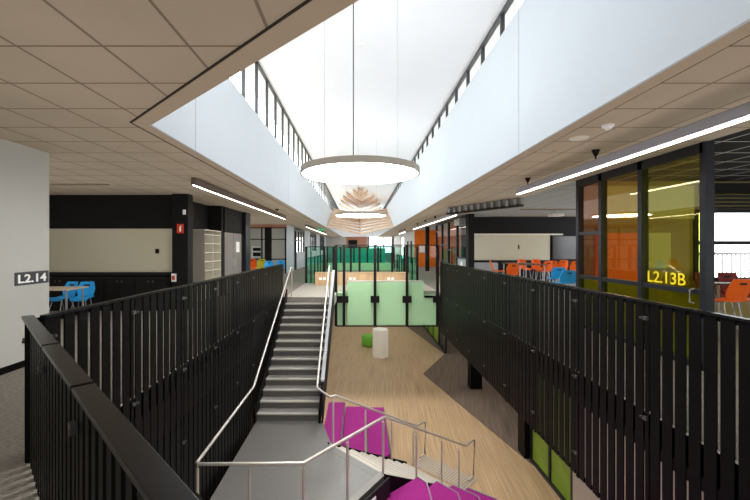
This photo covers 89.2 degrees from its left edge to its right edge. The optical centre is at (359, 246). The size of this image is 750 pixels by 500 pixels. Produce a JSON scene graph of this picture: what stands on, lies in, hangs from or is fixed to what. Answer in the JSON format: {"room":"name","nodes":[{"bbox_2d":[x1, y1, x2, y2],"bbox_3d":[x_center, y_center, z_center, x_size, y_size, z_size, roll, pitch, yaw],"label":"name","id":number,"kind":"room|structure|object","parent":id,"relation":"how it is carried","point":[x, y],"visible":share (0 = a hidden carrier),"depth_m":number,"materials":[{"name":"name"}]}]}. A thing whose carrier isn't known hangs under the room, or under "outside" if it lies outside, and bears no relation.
{"room":"school atrium","nodes":[
{"label":"school atrium","id":0,"kind":"room"},
{"bbox_2d":[0,138,48,367],"bbox_3d":[-4.730,0.125,0.330,0.200,3.050,10.660,0,0,0],"label":"wall","id":1,"kind":"structure","parent":0,"point":[24,170],"depth_m":5.18,"materials":[{"name":"paint"}]},
{"bbox_2d":[0,360,24,375],"bbox_3d":[-4.723,1.605,0.338,0.215,0.090,10.675,0,0,0],"label":"baseboard","id":2,"kind":"structure","parent":1,"relation":"attached to","point":[21,364],"depth_m":5.05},
{"bbox_2d":[15,270,48,285],"bbox_3d":[-4.621,0.435,5.365,0.018,0.180,0.550,0,0,0],"label":"room sign","id":3,"kind":"object","parent":1,"relation":"attached to","point":[34,277],"visible":1,"depth_m":5.34,"materials":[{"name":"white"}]},
{"bbox_2d":[49,195,171,275],"bbox_3d":[-7.000,0.125,10.275,4.000,3.050,0.150,0,0,0],"label":"wall","id":4,"kind":"structure","parent":0,"point":[65,211],"depth_m":10.20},
{"bbox_2d":[49,229,171,274],"bbox_3d":[-6.960,0.130,10.155,3.880,1.240,0.090,0,0,0],"label":"whiteboard","id":5,"kind":"object","parent":4,"relation":"attached to","point":[71,251],"visible":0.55,"depth_m":10.18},
{"bbox_2d":[49,272,171,274],"bbox_3d":[-6.960,0.710,10.155,3.880,0.080,0.090,0,0,0],"label":"tray","id":6,"kind":"object","parent":5,"relation":"on","point":[50,273],"depth_m":10.11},
{"bbox_2d":[172,194,192,309],"bbox_3d":[-4.737,0.125,10.150,0.415,3.050,0.300,0,0,0],"label":"wall","id":7,"kind":"structure","parent":0,"point":[182,243],"depth_m":10.00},
{"bbox_2d":[177,224,183,232],"bbox_3d":[-4.726,-0.484,9.992,0.179,0.242,0.016,0,0,0],"label":"fire sign","id":8,"kind":"object","parent":7,"relation":"attached to","point":[180,227],"visible":1,"depth_m":9.99,"materials":[{"name":"red"}]},
{"bbox_2d":[156,374,227,499],"bbox_3d":[-3.250,3.765,14.500,0.100,3.630,39.000,0,0,0],"label":"wall","id":9,"kind":"structure","parent":0,"point":[227,374],"depth_m":8.08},
{"bbox_2d":[193,202,242,294],"bbox_3d":[-6.850,0.125,13.150,4.300,3.050,5.700,0,0,0],"label":"wall","id":10,"kind":"structure","parent":0,"point":[223,219],"depth_m":12.90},
{"bbox_2d":[225,232,241,292],"bbox_3d":[-4.714,0.560,14.160,0.092,2.160,1.920,0,0,0],"label":"double door","id":11,"kind":"structure","parent":10,"relation":"in","point":[233,241],"depth_m":14.05,"materials":[{"name":"wood"}]},
{"bbox_2d":[243,212,249,271],"bbox_3d":[-4.660,0.125,15.625,0.120,3.050,0.650,0,0,0],"label":"trim","id":12,"kind":"structure","parent":10,"relation":"attached to","point":[246,216],"depth_m":15.40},
{"bbox_2d":[150,79,342,236],"bbox_3d":[-2.480,-2.233,30.171,0.200,1.674,51.658,0,0,0],"label":"wall","id":13,"kind":"structure","parent":0,"point":[230,134],"depth_m":7.57,"materials":[{"name":"white paint"}]},
{"bbox_2d":[130,0,331,231],"bbox_3d":[-2.334,-1.447,27.533,4.707,0.106,56.744,0,0,-5],"label":"trim","id":14,"kind":"structure","parent":13,"relation":"attached to","point":[304,3],"depth_m":2.94,"materials":[{"name":"grey"}]},
{"bbox_2d":[241,61,338,211],"bbox_3d":[-2.425,-3.743,28.400,0.070,1.366,51.050,0,0,0],"label":"window","id":15,"kind":"structure","parent":13,"relation":"in","point":[332,204],"depth_m":11.87,"materials":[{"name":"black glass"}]},
{"bbox_2d":[265,227,271,260],"bbox_3d":[-5.750,0.210,23.800,0.400,2.880,0.200,0,0,0],"label":"column","id":16,"kind":"structure","parent":0,"point":[268,230],"depth_m":23.70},
{"bbox_2d":[250,228,294,268],"bbox_3d":[-6.850,0.125,28.050,4.300,3.050,0.100,0,0,0],"label":"wall","id":17,"kind":"structure","parent":0,"point":[255,233],"depth_m":28.00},
{"bbox_2d":[250,225,286,226],"bbox_3d":[-6.800,-1.315,23.825,4.400,0.170,0.150,0,0,0],"label":"trim","id":18,"kind":"structure","parent":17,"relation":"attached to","point":[250,225],"depth_m":23.75,"materials":[{"name":"wood"}]},
{"bbox_2d":[210,420,383,499],"bbox_3d":[-0.970,4.180,6.986,2.861,0.280,3.771,0,0,0],"label":"landing","id":19,"kind":"structure","parent":0,"point":[267,441],"depth_m":6.87,"materials":[{"name":"concrete"}]},
{"bbox_2d":[253,289,329,422],"bbox_3d":[-1.670,2.720,10.710,1.540,2.640,4.019,0,0,0],"label":"staircase","id":20,"kind":"structure","parent":19,"relation":"on","point":[287,391],"depth_m":10.05,"materials":[{"name":"concrete"}]},
{"bbox_2d":[321,270,334,422],"bbox_3d":[-0.880,2.404,10.661,0.080,3.273,3.879,0,0,0],"label":"guard","id":21,"kind":"object","parent":20,"relation":"attached to","point":[326,355],"visible":0.98,"depth_m":10.19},
{"bbox_2d":[349,471,384,499],"bbox_3d":[-0.178,4.047,5.977,0.135,0.026,2.058,0,0,35],"label":"trim","id":22,"kind":"structure","parent":19,"relation":"attached to","point":[377,477],"depth_m":6.40,"materials":[{"name":"paint"}]},
{"bbox_2d":[284,225,325,272],"bbox_3d":[-4.675,0.125,39.900,0.150,3.050,32.200,0,0,0],"label":"wall","id":23,"kind":"structure","parent":0,"point":[290,229],"depth_m":29.27,"materials":[{"name":"white paint"}]},
{"bbox_2d":[250,227,286,272],"bbox_3d":[-6.800,0.210,23.810,4.400,2.880,0.080,0,0,0],"label":"window","id":24,"kind":"structure","parent":23,"relation":"in","point":[261,239],"depth_m":23.77,"materials":[{"name":"black metal"}]},
{"bbox_2d":[294,227,303,269],"bbox_3d":[-4.690,0.125,29.000,0.140,3.050,5.300,0,0,0],"label":"window","id":25,"kind":"structure","parent":23,"relation":"in","point":[300,231],"depth_m":28.95,"materials":[{"name":"black metal"}]},
{"bbox_2d":[310,232,315,256],"bbox_3d":[-4.690,0.125,37.600,0.140,3.050,5.300,0,0,0],"label":"window","id":26,"kind":"structure","parent":23,"relation":"in","point":[312,235],"depth_m":37.55,"materials":[{"name":"clear glass"}]},
{"bbox_2d":[326,237,393,258],"bbox_3d":[0.000,0.125,52.100,10.000,3.050,0.200,0,0,0],"label":"wall","id":27,"kind":"structure","parent":0,"point":[330,241],"depth_m":51.99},
{"bbox_2d":[327,187,393,234],"bbox_3d":[0.030,-2.657,39.040,4.700,3.354,25.520,0,0,0],"label":"ceiling","id":28,"kind":"structure","parent":0,"point":[359,226],"depth_m":31.25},
{"bbox_2d":[0,258,738,499],"bbox_3d":[0.500,1.800,25.500,27.000,0.300,61.000,0,0,0],"label":"floor","id":29,"kind":"structure","parent":0,"point":[17,482],"depth_m":4.66,"materials":[{"name":"carpet"}]},
{"bbox_2d":[49,281,77,310],"bbox_3d":[-7.094,1.252,9.092,0.380,0.803,0.566,0,0,9],"label":"chair","id":30,"kind":"object","parent":29,"relation":"on","point":[71,293],"visible":0.77,"depth_m":9.22,"materials":[{"name":"blue plastic"}]},
{"bbox_2d":[49,276,83,310],"bbox_3d":[-7.805,1.220,9.992,0.790,0.860,0.396,0,0,0],"label":"base cabinet","id":31,"kind":"object","parent":29,"relation":"on","point":[56,280],"visible":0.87,"depth_m":9.80,"materials":[{"name":"laminate"}]},
{"bbox_2d":[49,286,88,309],"bbox_3d":[-7.290,1.280,8.475,2.020,0.740,0.650,0,0,0],"label":"table","id":32,"kind":"object","parent":29,"relation":"on","point":[51,288],"visible":0.54,"depth_m":8.54,"materials":[{"name":"laminate"}]},
{"bbox_2d":[69,281,94,307],"bbox_3d":[-6.630,1.252,9.091,0.380,0.803,0.566,0,0,-14],"label":"chair","id":33,"kind":"object","parent":29,"relation":"on","point":[88,292],"visible":0.81,"depth_m":9.26,"materials":[{"name":"blue plastic"}]},
{"bbox_2d":[73,276,113,310],"bbox_3d":[-7.005,1.220,9.992,0.790,0.860,0.396,0,0,0],"label":"base cabinet","id":34,"kind":"object","parent":29,"relation":"on","point":[98,280],"visible":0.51,"depth_m":9.80,"materials":[{"name":"laminate"}]},
{"bbox_2d":[21,315,203,499],"bbox_3d":[-0.013,1.700,0.474,7.427,2.300,0.121,0,0,44],"label":"balustrade","id":35,"kind":"object","parent":29,"relation":"attached to","point":[79,445],"visible":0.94,"depth_m":1.56,"materials":[{"name":"metal"}]},
{"bbox_2d":[104,276,142,310],"bbox_3d":[-6.205,1.220,9.992,0.790,0.860,0.396,0,0,0],"label":"base cabinet","id":36,"kind":"object","parent":29,"relation":"on","point":[115,287],"visible":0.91,"depth_m":9.80,"materials":[{"name":"laminate"}]},
{"bbox_2d":[135,276,171,310],"bbox_3d":[-5.405,1.220,9.992,0.790,0.860,0.396,0,0,0],"label":"base cabinet","id":37,"kind":"object","parent":29,"relation":"on","point":[144,284],"visible":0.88,"depth_m":9.80,"materials":[{"name":"laminate"}]},
{"bbox_2d":[37,264,283,499],"bbox_3d":[-2.513,2.454,7.691,0.106,3.832,9.382,0,0,0],"label":"balustrade","id":38,"kind":"object","parent":29,"relation":"attached to","point":[251,293],"visible":0.7,"depth_m":5.71,"materials":[{"name":"metal"}]},
{"bbox_2d":[193,229,220,301],"bbox_3d":[-4.910,0.557,12.175,0.420,2.185,1.350,0,0,0],"label":"shelving unit","id":39,"kind":"object","parent":29,"relation":"on","point":[206,243],"visible":0.66,"depth_m":12.16,"materials":[{"name":"beige laminate"}]},
{"bbox_2d":[250,246,264,269],"bbox_3d":[-6.700,0.800,24.650,1.000,1.700,0.500,0,0,0],"label":"display stand","id":40,"kind":"object","parent":29,"relation":"on","point":[255,250],"visible":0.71,"depth_m":24.48,"materials":[{"name":"white"}]},
{"bbox_2d":[256,259,265,268],"bbox_3d":[-4.656,1.108,17.692,0.420,1.088,0.606,0,0,6],"label":"chair","id":41,"kind":"object","parent":29,"relation":"on","point":[260,263],"visible":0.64,"depth_m":17.90,"materials":[{"name":"yellow plastic"}]},
{"bbox_2d":[307,254,325,282],"bbox_3d":[-2.470,1.242,22.275,0.060,1.455,9.550,0,0,0],"label":"glass balustrade","id":42,"kind":"object","parent":29,"relation":"attached to","point":[325,254],"visible":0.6,"depth_m":20.65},
{"bbox_2d":[337,291,345,324],"bbox_3d":[-0.681,2.260,14.095,0.345,1.180,0.410,0,0,0],"label":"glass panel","id":43,"kind":"structure","parent":29,"relation":"attached to","point":[339,293],"depth_m":13.89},
{"bbox_2d":[337,248,384,262],"bbox_3d":[0.000,0.870,33.060,4.400,1.560,0.160,0,0,0],"label":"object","id":44,"kind":"structure","parent":29,"relation":"on","point":[347,250],"depth_m":33.00,"materials":[{"name":"green paint"}]},
{"bbox_2d":[328,263,393,269],"bbox_3d":[0.050,1.850,27.300,4.700,1.400,0.400,0,0,0],"label":"bench","id":45,"kind":"object","parent":29,"relation":"on","point":[364,266],"visible":0.29,"depth_m":27.10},
{"bbox_2d":[327,247,394,268],"bbox_3d":[0.050,0.823,27.900,5.000,1.695,0.060,0,0,0],"label":"glass balustrade","id":46,"kind":"object","parent":29,"relation":"on","point":[327,247],"visible":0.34,"depth_m":27.87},
{"bbox_2d":[305,246,417,282],"bbox_3d":[0.080,0.973,17.450,5.200,1.995,0.060,0,0,0],"label":"glass balustrade","id":47,"kind":"object","parent":29,"relation":"attached to","point":[333,247],"visible":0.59,"depth_m":17.42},
{"bbox_2d":[315,272,408,284],"bbox_3d":[0.087,1.385,16.800,4.082,0.530,0.640,0,0,0],"label":"bench","id":48,"kind":"object","parent":29,"relation":"on","point":[320,277],"visible":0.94,"depth_m":16.50,"materials":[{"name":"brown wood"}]},
{"bbox_2d":[335,245,439,326],"bbox_3d":[0.971,1.403,13.800,4.006,2.975,0.100,0,0,0],"label":"glass balustrade","id":49,"kind":"object","parent":29,"relation":"attached to","point":[343,299],"visible":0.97,"depth_m":13.77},
{"bbox_2d":[347,280,435,324],"bbox_3d":[1.162,2.055,14.100,3.268,1.590,0.420,0,0,0],"label":"glass panel","id":50,"kind":"object","parent":29,"relation":"on","point":[390,309],"visible":0.94,"depth_m":13.89,"materials":[{"name":"green glass"}]},
{"bbox_2d":[397,254,415,279],"bbox_3d":[2.630,1.242,22.275,0.060,1.455,9.550,0,0,0],"label":"glass balustrade","id":51,"kind":"object","parent":29,"relation":"attached to","point":[397,254],"visible":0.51,"depth_m":23.80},
{"bbox_2d":[425,227,428,270],"bbox_3d":[4.625,0.125,26.125,0.250,3.050,0.250,0,0,0],"label":"column","id":52,"kind":"structure","parent":29,"relation":"on","point":[426,228],"depth_m":26.00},
{"bbox_2d":[130,307,738,499],"bbox_3d":[0.200,2.035,5.050,5.440,0.730,14.900,0,0,0],"label":"trim","id":53,"kind":"structure","parent":29,"relation":"attached to","point":[673,434],"depth_m":4.69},
{"bbox_2d":[466,214,473,267],"bbox_3d":[4.675,0.125,16.150,0.250,3.050,0.400,0,0,0],"label":"column","id":54,"kind":"structure","parent":29,"relation":"on","point":[469,217],"depth_m":15.95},
{"bbox_2d":[474,262,497,271],"bbox_3d":[5.700,1.185,17.430,1.100,0.930,0.500,0,0,0],"label":"base cabinet","id":55,"kind":"object","parent":29,"relation":"on","point":[479,265],"visible":0.31,"depth_m":17.18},
{"bbox_2d":[506,263,518,274],"bbox_3d":[4.974,1.091,12.558,0.420,1.122,0.606,0,0,0],"label":"chair","id":56,"kind":"object","parent":29,"relation":"on","point":[512,268],"visible":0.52,"depth_m":12.32,"materials":[{"name":"orange plastic"}]},
{"bbox_2d":[517,259,531,277],"bbox_3d":[7.073,1.091,16.342,0.420,1.122,0.606,0,0,-6],"label":"chair","id":57,"kind":"object","parent":29,"relation":"on","point":[519,260],"visible":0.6,"depth_m":16.52,"materials":[{"name":"orange plastic"}]},
{"bbox_2d":[503,263,546,280],"bbox_3d":[6.240,1.140,14.550,1.046,1.020,1.700,0,0,0],"label":"table","id":58,"kind":"object","parent":29,"relation":"on","point":[525,264],"visible":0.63,"depth_m":13.77,"materials":[{"name":"metal"}]},
{"bbox_2d":[531,259,541,279],"bbox_3d":[7.639,1.091,16.342,0.420,1.122,0.606,0,0,6],"label":"chair","id":59,"kind":"object","parent":29,"relation":"on","point":[536,267],"visible":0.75,"depth_m":16.53,"materials":[{"name":"orange plastic"}]},
{"bbox_2d":[535,261,551,280],"bbox_3d":[7.039,1.091,14.559,0.420,1.122,0.606,0,0,-11],"label":"chair","id":60,"kind":"object","parent":29,"relation":"on","point":[548,267],"visible":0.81,"depth_m":14.35,"materials":[{"name":"orange plastic"}]},
{"bbox_2d":[547,267,564,281],"bbox_3d":[6.130,1.136,11.859,0.420,1.032,0.606,0,0,11],"label":"chair","id":61,"kind":"object","parent":29,"relation":"on","point":[556,272],"visible":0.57,"depth_m":11.64,"materials":[{"name":"blue plastic"}]},
{"bbox_2d":[553,260,567,284],"bbox_3d":[8.290,1.091,15.708,0.420,1.122,0.606,0,0,0],"label":"chair","id":62,"kind":"object","parent":29,"relation":"on","point":[562,263],"visible":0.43,"depth_m":15.47,"materials":[{"name":"orange plastic"}]},
{"bbox_2d":[552,270,575,285],"bbox_3d":[5.556,1.136,10.358,0.420,1.032,0.606,0,0,0],"label":"chair","id":63,"kind":"object","parent":29,"relation":"on","point":[567,276],"visible":0.79,"depth_m":10.13,"materials":[{"name":"blue plastic"}]},
{"bbox_2d":[439,262,749,499],"bbox_3d":[2.913,1.804,5.706,0.106,2.532,16.112,0,0,0],"label":"balustrade","id":64,"kind":"object","parent":29,"relation":"attached to","point":[561,321],"visible":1,"depth_m":4.24,"materials":[{"name":"metal"}]},
{"bbox_2d":[694,272,738,331],"bbox_3d":[7.136,1.091,7.642,0.420,1.122,0.606,0,0,-6],"label":"stool","id":65,"kind":"object","parent":29,"relation":"on","point":[722,294],"visible":0.2,"depth_m":7.77,"materials":[{"name":"red plastic"}]},
{"bbox_2d":[715,282,730,335],"bbox_3d":[7.306,1.160,7.130,1.457,0.980,0.300,0,0,0],"label":"table","id":66,"kind":"object","parent":29,"relation":"on","point":[718,284],"visible":0.39,"depth_m":7.04,"materials":[{"name":"laminate"}]},
{"bbox_2d":[715,279,749,337],"bbox_3d":[6.309,1.091,6.558,0.420,1.122,0.606,0,0,-6],"label":"chair","id":67,"kind":"object","parent":29,"relation":"on","point":[738,290],"visible":0.74,"depth_m":6.34,"materials":[{"name":"orange plastic"}]},
{"bbox_2d":[718,272,749,318],"bbox_3d":[7.604,1.091,7.642,0.420,1.122,0.606,0,0,6],"label":"chair","id":68,"kind":"object","parent":29,"relation":"on","point":[722,276],"visible":0.34,"depth_m":7.88,"materials":[{"name":"red plastic"}]},
{"bbox_2d":[0,0,749,237],"bbox_3d":[0.000,-1.525,25.500,28.000,0.250,61.000,0,0,0],"label":"ceiling","id":69,"kind":"structure","parent":0,"point":[75,74],"depth_m":3.81,"materials":[{"name":"tile"}]},
{"bbox_2d":[49,183,109,184],"bbox_3d":[-6.256,-1.391,8.444,1.307,0.015,0.150,0,0,0],"label":"ceiling vent","id":70,"kind":"object","parent":69,"relation":"in","point":[49,183],"visible":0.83,"depth_m":8.44,"materials":[{"name":"grey"}]},
{"bbox_2d":[191,178,285,218],"bbox_3d":[-3.350,-1.317,12.310,0.110,0.165,9.380,0,0,0],"label":"linear light","id":71,"kind":"object","parent":69,"relation":"hanging from","point":[195,182],"visible":1,"depth_m":9.68,"materials":[{"name":"beige"}]},
{"bbox_2d":[413,210,457,228],"bbox_3d":[3.400,-1.258,18.800,0.110,0.285,10.800,0,0,0],"label":"linear light","id":72,"kind":"object","parent":69,"relation":"hanging from","point":[445,216],"visible":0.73,"depth_m":17.14,"materials":[{"name":"beige"}]},
{"bbox_2d":[446,198,523,214],"bbox_3d":[3.853,-1.275,12.134,0.200,0.250,3.100,0,0,-27],"label":"air duct","id":73,"kind":"object","parent":69,"relation":"hanging from","point":[516,202],"visible":1,"depth_m":11.82,"materials":[{"name":"grey metal"}]},
{"bbox_2d":[489,216,575,216],"bbox_3d":[7.971,-1.391,17.161,4.150,0.015,0.360,0,0,0],"label":"ceiling vent","id":74,"kind":"object","parent":69,"relation":"in","point":[489,216],"visible":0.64,"depth_m":17.29,"materials":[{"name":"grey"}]},
{"bbox_2d":[569,135,588,140],"bbox_3d":[2.813,-1.394,4.881,0.230,0.012,0.230,0,0,0],"label":"ceiling speaker","id":75,"kind":"object","parent":69,"relation":"attached to","point":[582,137],"visible":1,"depth_m":4.86},
{"bbox_2d":[601,123,614,129],"bbox_3d":[2.846,-1.373,4.361,0.130,0.055,0.130,0,0,0],"label":"smoke detector","id":76,"kind":"object","parent":69,"relation":"attached to","point":[608,126],"visible":1,"depth_m":4.33,"materials":[{"name":"white"}]},
{"bbox_2d":[516,102,749,194],"bbox_3d":[3.400,-1.262,5.290,0.110,0.275,5.780,0,0,0],"label":"linear light","id":77,"kind":"object","parent":69,"relation":"hanging from","point":[740,113],"visible":1,"depth_m":4.34,"materials":[{"name":"beige"}]},
{"bbox_2d":[240,0,523,210],"bbox_3d":[0.000,-4.280,27.000,6.000,0.650,58.000,0,0,0],"label":"skylight","id":78,"kind":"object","parent":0,"point":[413,55],"depth_m":9.21,"materials":[{"name":"glass"}]},
{"bbox_2d":[300,4,419,184],"bbox_3d":[0.000,-2.656,5.800,1.800,3.123,1.800,0,0,0],"label":"pendant light","id":79,"kind":"object","parent":78,"relation":"hanging from","point":[353,169],"visible":1,"depth_m":5.50,"materials":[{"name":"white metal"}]},
{"bbox_2d":[302,163,417,183],"bbox_3d":[0.000,-1.116,5.800,1.752,0.018,1.752,0,0,0],"label":"diffuser","id":80,"kind":"object","parent":79,"relation":"attached to","point":[333,173],"depth_m":5.65,"materials":[{"name":"white"}]},
{"bbox_2d":[335,127,385,217],"bbox_3d":[0.030,-2.655,13.400,1.800,3.121,1.800,0,0,0],"label":"pendant light","id":81,"kind":"object","parent":78,"relation":"hanging from","point":[348,214],"visible":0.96,"depth_m":13.09,"materials":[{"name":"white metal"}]},
{"bbox_2d":[336,214,384,217],"bbox_3d":[0.030,-1.116,13.400,1.752,0.018,1.752,0,0,0],"label":"diffuser","id":82,"kind":"object","parent":81,"relation":"attached to","point":[338,215],"depth_m":13.35,"materials":[{"name":"white"}]},
{"bbox_2d":[394,231,413,265],"bbox_3d":[4.675,0.125,42.075,0.150,3.050,19.850,0,0,0],"label":"wall","id":83,"kind":"structure","parent":0,"point":[409,236],"depth_m":39.28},
{"bbox_2d":[414,230,444,266],"bbox_3d":[5.900,0.125,32.075,2.600,3.050,0.150,0,0,0],"label":"wall","id":84,"kind":"structure","parent":0,"point":[419,235],"depth_m":32.00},
{"bbox_2d":[321,310,560,499],"bbox_3d":[0.500,5.674,14.500,19.000,0.212,39.000,0,0,0],"label":"floor","id":85,"kind":"structure","parent":0,"point":[397,383],"depth_m":13.46,"materials":[{"name":"wood"}]},
{"bbox_2d":[324,402,390,457],"bbox_3d":[-0.059,4.977,9.840,1.642,1.207,4.320,0,0,0],"label":"seating","id":86,"kind":"object","parent":85,"relation":"on","point":[348,421],"visible":0.44,"depth_m":9.95,"materials":[{"name":"fabric"}]},
{"bbox_2d":[362,334,372,346],"bbox_3d":[0.509,5.270,21.500,0.840,0.620,0.840,0,0,0],"label":"pouf","id":87,"kind":"object","parent":85,"relation":"on","point":[367,339],"visible":0.81,"depth_m":21.13,"materials":[{"name":"green fabric"}]},
{"bbox_2d":[373,327,387,358],"bbox_3d":[1.041,4.880,19.400,0.789,1.400,0.827,0,0,0],"label":"plinth","id":88,"kind":"object","parent":85,"relation":"on","point":[380,334],"visible":1,"depth_m":19.09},
{"bbox_2d":[324,442,450,492],"bbox_3d":[0.751,4.795,8.110,1.580,1.570,2.720,0,0,45],"label":"staircase","id":89,"kind":"structure","parent":85,"relation":"on","point":[399,472],"depth_m":7.65,"materials":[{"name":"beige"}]},
{"bbox_2d":[195,267,475,499],"bbox_3d":[0.221,3.119,9.061,5.090,4.915,7.526,0,0,0],"label":"handrail","id":90,"kind":"object","parent":89,"relation":"on","point":[198,463],"visible":0.95,"depth_m":6.12,"materials":[{"name":"metal"}]},
{"bbox_2d":[316,265,425,466],"bbox_3d":[-0.806,3.093,10.264,3.325,4.974,3.940,0,0,-45],"label":"handrail","id":91,"kind":"object","parent":89,"relation":"on","point":[328,274],"visible":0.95,"depth_m":9.06,"materials":[{"name":"metal"}]},
{"bbox_2d":[424,303,446,353],"bbox_3d":[4.500,3.775,24.950,0.120,3.610,10.180,0,0,0],"label":"glazing","id":92,"kind":"object","parent":85,"relation":"on","point":[440,339],"visible":0.3,"depth_m":21.46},
{"bbox_2d":[387,476,498,499],"bbox_3d":[1.147,4.973,6.421,3.694,1.215,4.241,0,0,0],"label":"seating","id":93,"kind":"object","parent":85,"relation":"on","point":[418,488],"visible":0.99,"depth_m":7.17,"materials":[{"name":"fabric"}]},
{"bbox_2d":[364,477,389,499],"bbox_3d":[-0.083,4.218,5.854,0.053,0.325,2.042,0,0,36],"label":"panel","id":94,"kind":"object","parent":93,"relation":"on","point":[382,492],"visible":1,"depth_m":6.48,"materials":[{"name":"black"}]},
{"bbox_2d":[411,455,477,489],"bbox_3d":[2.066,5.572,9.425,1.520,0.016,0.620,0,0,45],"label":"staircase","id":95,"kind":"structure","parent":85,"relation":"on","point":[427,464],"depth_m":9.39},
{"bbox_2d":[468,361,481,388],"bbox_3d":[4.555,3.765,15.080,0.450,3.630,0.420,0,0,0],"label":"column","id":96,"kind":"structure","parent":85,"relation":"on","point":[474,377],"depth_m":14.87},
{"bbox_2d":[518,363,529,458],"bbox_3d":[4.555,3.765,10.210,0.450,3.630,0.420,0,0,0],"label":"column","id":97,"kind":"structure","parent":85,"relation":"on","point":[523,427],"depth_m":10.06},
{"bbox_2d":[530,427,572,499],"bbox_3d":[4.500,3.775,8.960,0.120,3.610,2.000,0,0,0],"label":"glazing","id":98,"kind":"object","parent":85,"relation":"on","point":[553,469],"visible":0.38,"depth_m":8.91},
{"bbox_2d":[436,215,465,275],"bbox_3d":[4.612,0.125,19.625,0.135,3.050,6.640,0,0,0],"label":"wall","id":99,"kind":"structure","parent":0,"point":[461,261],"depth_m":19.71,"materials":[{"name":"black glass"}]},
{"bbox_2d":[454,218,465,225],"bbox_3d":[4.600,-1.110,16.950,0.600,0.280,0.900,0,0,0],"label":"coil","id":100,"kind":"object","parent":99,"relation":"attached to","point":[460,221],"visible":0.56,"depth_m":16.50,"materials":[{"name":"grey metal"}]},
{"bbox_2d":[445,227,460,264],"bbox_3d":[7.275,0.125,27.000,0.150,3.050,10.000,0,0,0],"label":"wall","id":101,"kind":"structure","parent":0,"point":[452,231],"depth_m":29.57,"materials":[{"name":"glass"}]},
{"bbox_2d":[461,217,575,281],"bbox_3d":[8.125,0.125,17.775,6.750,3.050,0.150,0,0,0],"label":"wall","id":102,"kind":"structure","parent":0,"point":[482,225],"depth_m":17.70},
{"bbox_2d":[474,234,562,261],"bbox_3d":[7.300,0.035,17.640,4.200,1.310,0.120,0,0,0],"label":"whiteboard","id":103,"kind":"object","parent":102,"relation":"attached to","point":[487,247],"visible":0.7,"depth_m":17.67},
{"bbox_2d":[474,260,550,261],"bbox_3d":[7.015,0.650,17.650,3.630,0.080,0.100,0,0,0],"label":"tray","id":104,"kind":"object","parent":103,"relation":"on","point":[474,260],"depth_m":17.60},
{"bbox_2d":[551,235,575,259],"bbox_3d":[10.050,0.030,17.657,2.300,1.160,0.085,0,0,0],"label":"display screen","id":105,"kind":"object","parent":102,"relation":"attached to","point":[563,247],"visible":0.39,"depth_m":17.62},
{"bbox_2d":[379,0,749,235],"bbox_3d":[2.480,-2.483,27.500,0.200,2.174,57.000,0,0,0],"label":"wall","id":106,"kind":"structure","parent":0,"point":[576,57],"depth_m":4.75,"materials":[{"name":"white paint"}]},
{"bbox_2d":[195,9,518,153],"bbox_3d":[0.000,-2.485,9.055,4.766,2.170,7.130,0,0,0],"label":"trim","id":107,"kind":"structure","parent":106,"relation":"attached to","point":[518,9],"depth_m":5.70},
{"bbox_2d":[133,0,749,236],"bbox_3d":[0.010,-1.523,27.756,5.140,0.254,56.489,0,0,0],"label":"trim","id":108,"kind":"structure","parent":106,"relation":"attached to","point":[315,12],"depth_m":3.04,"materials":[{"name":"paint"}]},
{"bbox_2d":[383,0,513,208],"bbox_3d":[2.425,-3.797,27.585,0.070,0.514,52.580,0,0,0],"label":"window","id":109,"kind":"structure","parent":106,"relation":"in","point":[500,19],"depth_m":8.50,"materials":[{"name":"black metal"}]},
{"bbox_2d":[573,418,703,499],"bbox_3d":[4.525,3.765,1.475,0.150,3.630,12.950,0,0,0],"label":"wall","id":110,"kind":"structure","parent":0,"point":[581,491],"depth_m":7.06,"materials":[{"name":"paint"}]},
{"bbox_2d":[576,141,714,370],"bbox_3d":[4.590,0.125,6.520,0.181,3.050,3.010,0,0,0],"label":"wall","id":111,"kind":"structure","parent":0,"point":[705,150],"depth_m":6.16,"materials":[{"name":"black metal"}]},
{"bbox_2d":[648,271,685,284],"bbox_3d":[4.585,0.463,5.700,0.006,0.175,0.700,0,0,0],"label":"room sign","id":112,"kind":"object","parent":111,"relation":"attached to","point":[674,274],"visible":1,"depth_m":5.59,"materials":[{"name":"yellow"}]},
{"bbox_2d":[584,181,749,323],"bbox_3d":[8.360,0.125,8.160,7.280,3.050,0.120,0,0,0],"label":"wall","id":113,"kind":"structure","parent":0,"point":[681,230],"depth_m":8.10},
{"bbox_2d":[595,233,636,281],"bbox_3d":[5.475,0.225,8.085,0.950,1.050,0.030,0,0,0],"label":"pinboard","id":114,"kind":"object","parent":113,"relation":"attached to","point":[622,247],"visible":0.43,"depth_m":8.07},
{"bbox_2d":[584,186,693,218],"bbox_3d":[5.925,-0.950,8.085,2.350,0.700,0.030,0,0,0],"label":"window","id":115,"kind":"structure","parent":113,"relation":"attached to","point":[665,202],"depth_m":8.07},
{"bbox_2d":[649,233,670,267],"bbox_3d":[6.325,0.075,8.085,0.550,0.750,0.030,0,0,0],"label":"pinboard","id":116,"kind":"object","parent":113,"relation":"attached to","point":[659,243],"visible":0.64,"depth_m":8.07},
{"bbox_2d":[693,209,749,280],"bbox_3d":[8.675,-0.040,8.135,3.150,1.520,0.130,0,0,0],"label":"window","id":117,"kind":"structure","parent":113,"relation":"in","point":[696,212],"depth_m":8.07,"materials":[{"name":"black metal"}]},
{"bbox_2d":[715,183,749,208],"bbox_3d":[8.700,-1.070,7.990,3.000,0.520,0.180,0,0,0],"label":"blind","id":118,"kind":"object","parent":113,"relation":"attached to","point":[720,188],"visible":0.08,"depth_m":7.93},
{"bbox_3d":[15.500,1.800,12.000,9.000,0.300,12.000,0,0,0],"label":"floor","id":119,"kind":"structure","parent":0,"visible":0},
{"bbox_2d":[715,252,749,276],"bbox_3d":[13.050,0.850,11.010,7.900,1.400,0.080,0,0,0],"label":"balcony railing","id":120,"kind":"object","parent":119,"relation":"on","point":[716,253],"visible":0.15,"depth_m":11.00,"materials":[{"name":"grey metal"}]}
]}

